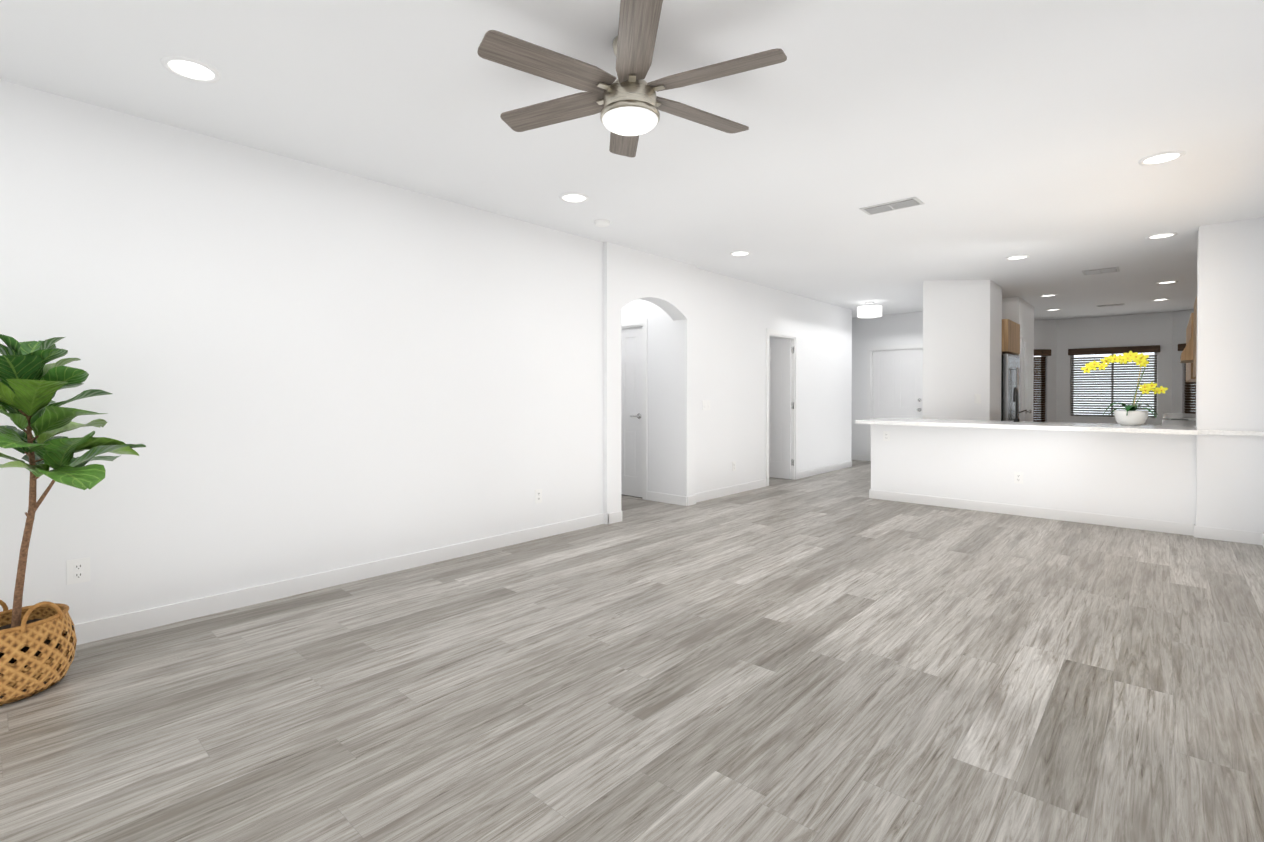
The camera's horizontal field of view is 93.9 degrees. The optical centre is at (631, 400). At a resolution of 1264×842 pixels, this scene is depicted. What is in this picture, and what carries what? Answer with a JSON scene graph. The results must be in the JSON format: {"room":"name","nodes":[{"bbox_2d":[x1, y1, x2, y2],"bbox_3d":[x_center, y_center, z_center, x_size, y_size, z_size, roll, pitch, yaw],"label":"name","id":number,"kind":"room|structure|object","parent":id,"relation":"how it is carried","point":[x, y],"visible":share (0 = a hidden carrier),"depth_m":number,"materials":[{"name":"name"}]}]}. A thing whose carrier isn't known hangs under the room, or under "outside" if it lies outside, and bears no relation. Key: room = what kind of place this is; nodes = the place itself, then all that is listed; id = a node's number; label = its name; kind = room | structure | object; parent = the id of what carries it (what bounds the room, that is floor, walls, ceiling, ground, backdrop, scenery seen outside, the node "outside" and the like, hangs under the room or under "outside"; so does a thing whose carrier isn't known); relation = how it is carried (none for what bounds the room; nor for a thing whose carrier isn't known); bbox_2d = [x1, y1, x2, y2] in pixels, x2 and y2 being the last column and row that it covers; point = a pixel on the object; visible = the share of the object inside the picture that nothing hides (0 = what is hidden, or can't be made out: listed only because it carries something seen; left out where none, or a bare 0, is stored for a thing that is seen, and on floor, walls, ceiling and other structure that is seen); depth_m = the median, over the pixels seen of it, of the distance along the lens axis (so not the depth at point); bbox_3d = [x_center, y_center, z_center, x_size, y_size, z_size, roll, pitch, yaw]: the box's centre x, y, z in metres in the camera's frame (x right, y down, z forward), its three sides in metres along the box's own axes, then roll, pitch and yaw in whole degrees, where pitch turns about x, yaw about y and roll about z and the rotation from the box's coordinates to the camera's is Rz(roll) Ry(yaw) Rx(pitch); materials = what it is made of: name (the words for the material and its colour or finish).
{"room":"living room","nodes":[
{"label":"living room","id":0,"kind":"room"},
{"bbox_2d":[0,79,602,623],"bbox_3d":[-2.595,-0.138,3.121,0.140,2.660,6.770,1,1,42],"label":"wall","id":1,"kind":"structure","parent":0,"point":[296,367],"depth_m":3.50,"materials":[{"name":"white paint"}]},
{"bbox_2d":[66,557,89,584],"bbox_3d":[-2.711,0.834,2.892,0.010,0.118,0.085,1,1,42],"label":"electrical outlet","id":2,"kind":"object","parent":1,"relation":"attached to","point":[77,570],"visible":1,"depth_m":2.89,"materials":[{"name":"white plastic"}]},
{"bbox_2d":[535,489,541,503],"bbox_3d":[-0.793,0.812,5.013,0.010,0.118,0.075,1,1,42],"label":"electrical outlet","id":3,"kind":"object","parent":1,"relation":"attached to","point":[538,495],"visible":1,"depth_m":5.01,"materials":[{"name":"white plastic"}]},
{"bbox_2d":[73,454,1263,644],"bbox_3d":[0.233,1.119,5.316,7.970,0.100,13.800,1,1,42],"label":"baseboard","id":4,"kind":"structure","parent":1,"relation":"attached to","point":[103,628],"depth_m":4.68,"materials":[{"name":"white wood"}]},
{"bbox_2d":[0,460,1263,841],"bbox_3d":[2.083,1.214,6.745,9.200,0.120,18.800,1,1,42],"label":"floor","id":5,"kind":"structure","parent":0,"point":[836,656],"depth_m":2.39,"materials":[{"name":"grey wood"}]},
{"bbox_2d":[0,334,145,704],"bbox_3d":[-2.484,0.461,2.466,0.662,1.467,0.680,1,1,42],"label":"fiddle-leaf fig plant","id":6,"kind":"object","parent":5,"relation":"on","point":[38,641],"visible":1,"depth_m":2.42,"materials":[{"name":"green plant"}]},
{"bbox_2d":[1001,353,1019,420],"bbox_3d":[5.158,0.236,8.538,0.724,1.760,0.880,1,1,42],"label":"fridge","id":7,"kind":"object","parent":5,"relation":"on","point":[1010,372],"visible":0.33,"depth_m":8.09,"materials":[{"name":"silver metal"}]},
{"bbox_2d":[1162,413,1195,427],"bbox_3d":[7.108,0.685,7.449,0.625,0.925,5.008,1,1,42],"label":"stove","id":8,"kind":"object","parent":5,"relation":"on","point":[1167,418],"visible":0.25,"depth_m":7.40,"materials":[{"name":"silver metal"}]},
{"bbox_3d":[4.147,0.717,6.354,2.760,0.883,0.545,1,1,42],"label":"cabinet","id":9,"kind":"object","parent":5,"relation":"on","visible":0},
{"bbox_2d":[855,418,1263,435],"bbox_3d":[4.128,0.256,6.120,3.280,0.040,0.950,1,1,42],"label":"countertop","id":10,"kind":"structure","parent":9,"relation":"on","point":[1151,429],"depth_m":5.70,"materials":[{"name":"stone"}]},
{"bbox_2d":[1013,387,1026,421],"bbox_3d":[4.189,0.043,6.391,0.120,0.381,0.179,1,1,42],"label":"gooseneck faucet","id":11,"kind":"object","parent":10,"relation":"on","point":[1015,398],"visible":1,"depth_m":6.45,"materials":[{"name":"black metal"}]},
{"bbox_2d":[1081,351,1167,425],"bbox_3d":[4.800,-0.121,5.771,0.652,0.721,0.439,1,1,42],"label":"potted orchid","id":12,"kind":"object","parent":10,"relation":"on","point":[1130,415],"visible":1,"depth_m":5.66,"materials":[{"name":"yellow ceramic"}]},
{"bbox_2d":[0,0,1263,319],"bbox_3d":[2.083,-1.555,6.716,9.200,0.100,18.800,1,1,42],"label":"ceiling","id":13,"kind":"structure","parent":0,"point":[992,134],"depth_m":3.08,"materials":[{"name":"white paint"}]},
{"bbox_2d":[161,55,220,82],"bbox_3d":[-1.944,-1.458,2.606,0.214,0.008,0.214,1,1,42],"label":"recessed light","id":14,"kind":"object","parent":13,"relation":"in","point":[191,69],"visible":1,"depth_m":2.60,"materials":[{"name":"white"}]},
{"bbox_2d":[559,193,588,202],"bbox_3d":[-0.422,-1.476,4.304,0.214,0.008,0.214,1,1,42],"label":"recessed light","id":15,"kind":"object","parent":13,"relation":"in","point":[574,197],"visible":1,"depth_m":4.29,"materials":[{"name":"white"}]},
{"bbox_2d":[594,219,609,226],"bbox_3d":[-0.247,-1.469,4.901,0.130,0.034,0.130,1,1,42],"label":"smoke detector","id":16,"kind":"object","parent":13,"relation":"attached to","point":[602,223],"visible":1,"depth_m":4.86,"materials":[{"name":"white plastic"}]},
{"bbox_2d":[477,0,786,156],"bbox_3d":[-0.008,-1.281,2.408,1.220,0.358,1.228,1,1,42],"label":"fan","id":17,"kind":"object","parent":13,"relation":"hanging from","point":[628,103],"visible":1,"depth_m":2.29,"materials":[{"name":"grey wood"}]},
{"bbox_2d":[730,251,750,255],"bbox_3d":[1.099,-1.493,6.002,0.214,0.008,0.214,1,1,42],"label":"recessed light","id":18,"kind":"object","parent":13,"relation":"in","point":[739,253],"visible":1,"depth_m":6.00,"materials":[{"name":"white"}]},
{"bbox_2d":[857,302,881,317],"bbox_3d":[3.700,-1.418,9.193,0.360,0.224,0.360,1,1,42],"label":"drum pendant light","id":19,"kind":"object","parent":13,"relation":"hanging from","point":[868,310],"visible":1,"depth_m":9.06,"materials":[{"name":"white fabric"}]},
{"bbox_2d":[859,197,924,214],"bbox_3d":[1.975,-1.476,4.496,0.410,0.012,0.210,1,1,42],"label":"ceiling vent","id":20,"kind":"object","parent":13,"relation":"in","point":[893,205],"visible":1,"depth_m":4.47,"materials":[{"name":"white metal"}]},
{"bbox_2d":[1005,255,1029,259],"bbox_3d":[4.029,-1.495,6.171,0.214,0.008,0.214,1,1,42],"label":"recessed light","id":21,"kind":"object","parent":13,"relation":"in","point":[1016,257],"visible":1,"depth_m":6.17,"materials":[{"name":"white"}]},
{"bbox_2d":[1040,294,1057,296],"bbox_3d":[6.026,-1.520,8.544,0.214,0.008,0.214,1,1,42],"label":"recessed light","id":22,"kind":"object","parent":13,"relation":"in","point":[1047,295],"visible":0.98,"depth_m":8.54,"materials":[{"name":"white"}]},
{"bbox_2d":[1082,267,1119,274],"bbox_3d":[5.439,-1.500,6.851,0.330,0.012,0.330,1,1,42],"label":"ceiling vent","id":23,"kind":"object","parent":13,"relation":"in","point":[1100,271],"visible":0.98,"depth_m":6.83,"materials":[{"name":"white metal"}]},
{"bbox_2d":[1097,303,1124,306],"bbox_3d":[7.678,-1.527,9.477,0.350,0.012,0.170,1,1,42],"label":"ceiling vent","id":24,"kind":"object","parent":13,"relation":"in","point":[1110,305],"visible":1,"depth_m":9.45,"materials":[{"name":"grey metal"}]},
{"bbox_2d":[1151,298,1168,300],"bbox_3d":[7.989,-1.523,8.927,0.214,0.008,0.214,1,1,42],"label":"recessed light","id":25,"kind":"object","parent":13,"relation":"in","point":[1160,299],"visible":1,"depth_m":8.90,"materials":[{"name":"white"}]},
{"bbox_2d":[1138,151,1184,164],"bbox_3d":[3.211,-1.468,3.581,0.214,0.008,0.214,1,1,42],"label":"recessed light","id":26,"kind":"object","parent":13,"relation":"in","point":[1161,157],"visible":1,"depth_m":3.57,"materials":[{"name":"white"}]},
{"bbox_2d":[1146,232,1176,238],"bbox_3d":[4.779,-1.486,5.331,0.214,0.008,0.214,1,1,42],"label":"recessed light","id":27,"kind":"object","parent":13,"relation":"in","point":[1162,235],"visible":0.98,"depth_m":5.32,"materials":[{"name":"white"}]},
{"bbox_2d":[1156,281,1177,283],"bbox_3d":[6.834,-1.509,7.544,0.214,0.008,0.214,1,1,42],"label":"recessed light","id":28,"kind":"object","parent":13,"relation":"in","point":[1165,282],"visible":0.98,"depth_m":7.55,"materials":[{"name":"white"}]},
{"bbox_2d":[621,299,672,494],"bbox_3d":[-0.728,-0.186,7.775,3.330,2.660,0.140,1,1,42],"label":"wall","id":29,"kind":"structure","parent":0,"point":[660,410],"depth_m":6.75,"materials":[{"name":"white paint"}]},
{"bbox_2d":[621,327,641,497],"bbox_3d":[-0.134,0.136,7.175,0.720,2.027,0.088,1,1,42],"label":"hall door","id":30,"kind":"structure","parent":29,"relation":"in","point":[631,411],"depth_m":7.07,"materials":[{"name":"white paint"}]},
{"bbox_2d":[621,319,647,499],"bbox_3d":[-0.106,0.099,7.205,0.884,2.102,0.156,1,1,42],"label":"door frame","id":31,"kind":"structure","parent":29,"relation":"attached to","point":[643,323],"depth_m":6.87,"materials":[{"name":"white wood"}]},
{"bbox_2d":[603,241,695,513],"bbox_3d":[0.166,-0.169,6.138,0.190,2.660,1.410,1,1,42],"label":"wall","id":32,"kind":"structure","parent":0,"point":[667,285],"depth_m":6.02,"materials":[{"name":"white paint"}]},
{"bbox_2d":[695,268,851,493],"bbox_3d":[2.146,-0.192,8.366,0.140,2.660,4.550,1,1,42],"label":"wall","id":33,"kind":"structure","parent":0,"point":[735,318],"depth_m":7.64,"materials":[{"name":"white paint"}]},
{"bbox_2d":[732,461,735,470],"bbox_3d":[1.259,0.809,7.283,0.010,0.118,0.075,1,1,42],"label":"outlet","id":34,"kind":"object","parent":33,"relation":"attached to","point":[733,465],"visible":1,"depth_m":7.28,"materials":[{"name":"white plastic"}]},
{"bbox_2d":[769,339,793,478],"bbox_3d":[2.003,0.116,8.688,0.770,2.020,0.119,1,1,42],"label":"room door","id":35,"kind":"structure","parent":33,"relation":"in","point":[781,406],"depth_m":8.57,"materials":[{"name":"white paint"}]},
{"bbox_2d":[766,328,797,485],"bbox_3d":[2.037,0.088,8.237,0.156,2.102,0.894,1,1,42],"label":"door frame","id":36,"kind":"structure","parent":33,"relation":"attached to","point":[773,333],"depth_m":8.47,"materials":[{"name":"white wood"}]},
{"bbox_2d":[851,312,922,454],"bbox_3d":[4.818,-0.215,10.554,2.450,2.660,0.140,1,1,42],"label":"wall","id":37,"kind":"structure","parent":0,"point":[896,329],"depth_m":10.91,"materials":[{"name":"white paint"}]},
{"bbox_2d":[867,344,922,460],"bbox_3d":[4.771,0.064,10.588,1.044,2.102,0.156,1,1,42],"label":"door frame","id":38,"kind":"structure","parent":37,"relation":"attached to","point":[870,350],"depth_m":10.85,"materials":[{"name":"white wood"}]},
{"bbox_2d":[872,349,922,418],"bbox_3d":[4.738,0.101,10.551,0.880,2.027,0.115,1,1,42],"label":"entry door","id":39,"kind":"structure","parent":37,"relation":"in","point":[897,383],"depth_m":10.55,"materials":[{"name":"white paint"}]},
{"bbox_2d":[923,280,1001,420],"bbox_3d":[4.317,-0.185,7.697,0.640,2.660,1.210,1,1,42],"label":"column","id":40,"kind":"structure","parent":0,"point":[962,338],"depth_m":7.43,"materials":[{"name":"white paint"}]},
{"bbox_2d":[1002,297,1033,420],"bbox_3d":[5.884,-0.203,9.408,0.670,2.660,1.330,1,1,42],"label":"wall block","id":41,"kind":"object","parent":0,"point":[1018,310],"visible":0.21,"depth_m":8.82,"materials":[{"name":"white paint"}]},
{"bbox_2d":[1021,338,1032,421],"bbox_3d":[6.159,0.095,9.128,0.114,2.070,0.860,1,1,42],"label":"pantry door","id":42,"kind":"structure","parent":41,"relation":"attached to","point":[1027,375],"depth_m":8.99,"materials":[{"name":"white paint"}]},
{"bbox_2d":[871,424,1196,523],"bbox_3d":[4.051,0.720,5.965,3.180,0.885,0.150,1,1,42],"label":"wall","id":43,"kind":"structure","parent":0,"point":[1144,476],"depth_m":5.82,"materials":[{"name":"white paint"}]},
{"bbox_2d":[883,431,889,440],"bbox_3d":[2.951,0.413,6.848,0.075,0.118,0.010,1,1,42],"label":"outlet","id":44,"kind":"object","parent":43,"relation":"attached to","point":[886,435],"visible":1,"depth_m":6.84,"materials":[{"name":"white plastic"}]},
{"bbox_2d":[1014,472,1022,483],"bbox_3d":[3.916,0.782,5.980,0.075,0.118,0.010,1,1,42],"label":"outlet","id":45,"kind":"object","parent":43,"relation":"attached to","point":[1018,477],"visible":1,"depth_m":5.98,"materials":[{"name":"white plastic"}]},
{"bbox_2d":[1034,320,1056,421],"bbox_3d":[7.692,-0.224,11.457,1.004,2.660,0.150,0,1,-3],"label":"wall","id":46,"kind":"structure","parent":0,"point":[1045,334],"depth_m":11.40,"materials":[{"name":"white paint"}]},
{"bbox_2d":[1033,356,1044,419],"bbox_3d":[7.712,0.031,11.476,0.598,1.946,0.040,0,1,-3],"label":"kitchen window","id":47,"kind":"structure","parent":46,"relation":"in","point":[1039,375],"depth_m":11.47,"materials":[{"name":"clear glass"}]},
{"bbox_2d":[1033,357,1045,421],"bbox_3d":[7.715,0.076,11.421,0.578,1.841,0.030,0,1,-3],"label":"window blind","id":48,"kind":"object","parent":47,"relation":"attached to","point":[1039,403],"visible":0.17,"depth_m":11.43,"materials":[{"name":"brown wood"}]},
{"bbox_2d":[1034,349,1050,355],"bbox_3d":[7.717,-0.923,11.356,0.662,0.120,0.080,0,1,-3],"label":"valance","id":49,"kind":"object","parent":46,"relation":"attached to","point":[1042,352],"visible":0.38,"depth_m":11.32,"materials":[{"name":"brown wood"}]},
{"bbox_2d":[1056,312,1172,424],"bbox_3d":[8.860,-0.219,10.910,1.650,2.660,0.150,1,1,42],"label":"wall","id":50,"kind":"structure","parent":0,"point":[1132,330],"depth_m":10.84,"materials":[{"name":"white paint"}]},
{"bbox_2d":[1070,352,1157,417],"bbox_3d":[8.879,-0.314,10.912,1.242,1.246,0.040,1,1,42],"label":"kitchen window","id":51,"kind":"structure","parent":50,"relation":"in","point":[1106,355],"depth_m":10.94,"materials":[{"name":"clear glass"}]},
{"bbox_2d":[1071,355,1156,417],"bbox_3d":[8.842,-0.258,10.871,1.222,1.110,0.041,1,1,42],"label":"window blind","id":52,"kind":"object","parent":51,"relation":"attached to","point":[1103,383],"visible":0.9,"depth_m":10.91,"materials":[{"name":"grey"}]},
{"bbox_2d":[1068,345,1159,354],"bbox_3d":[8.806,-0.918,10.824,1.306,0.120,0.080,1,1,42],"label":"valance","id":53,"kind":"object","parent":50,"relation":"attached to","point":[1119,350],"visible":1,"depth_m":10.77,"materials":[{"name":"brown wood"}]},
{"bbox_2d":[1172,309,1193,412],"bbox_3d":[9.522,-0.207,9.803,0.150,2.660,1.004,0,1,-3],"label":"wall","id":54,"kind":"structure","parent":0,"point":[1180,320],"depth_m":10.19,"materials":[{"name":"white paint"}]},
{"bbox_2d":[1186,384,1195,408],"bbox_3d":[9.536,-0.302,9.823,0.040,1.246,0.598,0,1,-3],"label":"kitchen window","id":55,"kind":"structure","parent":54,"relation":"in","point":[1191,400],"depth_m":10.05,"materials":[{"name":"clear glass"}]},
{"bbox_2d":[1178,343,1185,350],"bbox_3d":[9.426,-0.907,9.811,0.080,0.120,0.662,0,1,-3],"label":"valance","id":56,"kind":"object","parent":55,"relation":"attached to","point":[1181,347],"visible":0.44,"depth_m":10.07,"materials":[{"name":"brown wood"}]},
{"bbox_2d":[1184,364,1195,413],"bbox_3d":[9.481,-0.247,9.821,0.030,1.121,0.578,0,1,-3],"label":"window blind","id":57,"kind":"object","parent":55,"relation":"attached to","point":[1190,396],"visible":0.23,"depth_m":10.02,"materials":[{"name":"brown wood"}]},
{"bbox_2d":[1196,217,1263,532],"bbox_3d":[5.082,-0.158,5.024,0.400,2.660,0.290,1,1,42],"label":"column","id":58,"kind":"structure","parent":0,"point":[1230,371],"depth_m":4.92,"materials":[{"name":"white paint"}]},
{"bbox_3d":[5.792,-0.208,9.895,0.120,2.660,4.030,1,1,42],"label":"wall","id":59,"kind":"structure","parent":0,"visible":0},
{"bbox_2d":[1002,319,1019,354],"bbox_3d":[5.138,-0.894,8.545,0.670,0.440,0.880,1,1,42],"label":"upper cabinet","id":60,"kind":"object","parent":59,"relation":"attached to","point":[1010,337],"visible":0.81,"depth_m":8.17,"materials":[{"name":"brown wood"}]},
{"bbox_3d":[4.075,-0.141,3.447,0.220,2.660,16.200,1,1,42],"label":"wall","id":61,"kind":"structure","parent":0,"visible":0},
{"bbox_2d":[1180,335,1192,362],"bbox_3d":[6.822,-0.733,6.998,0.465,0.530,0.800,1,1,42],"label":"range hood","id":62,"kind":"object","parent":61,"relation":"attached to","point":[1186,356],"visible":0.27,"depth_m":6.82,"materials":[{"name":"brown wood"}]},
{"bbox_2d":[1186,296,1196,381],"bbox_3d":[7.197,-0.687,7.339,0.365,0.830,4.830,1,1,42],"label":"upper cabinet","id":63,"kind":"object","parent":61,"relation":"attached to","point":[1191,329],"visible":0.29,"depth_m":7.39,"materials":[{"name":"brown wood"}]}
]}

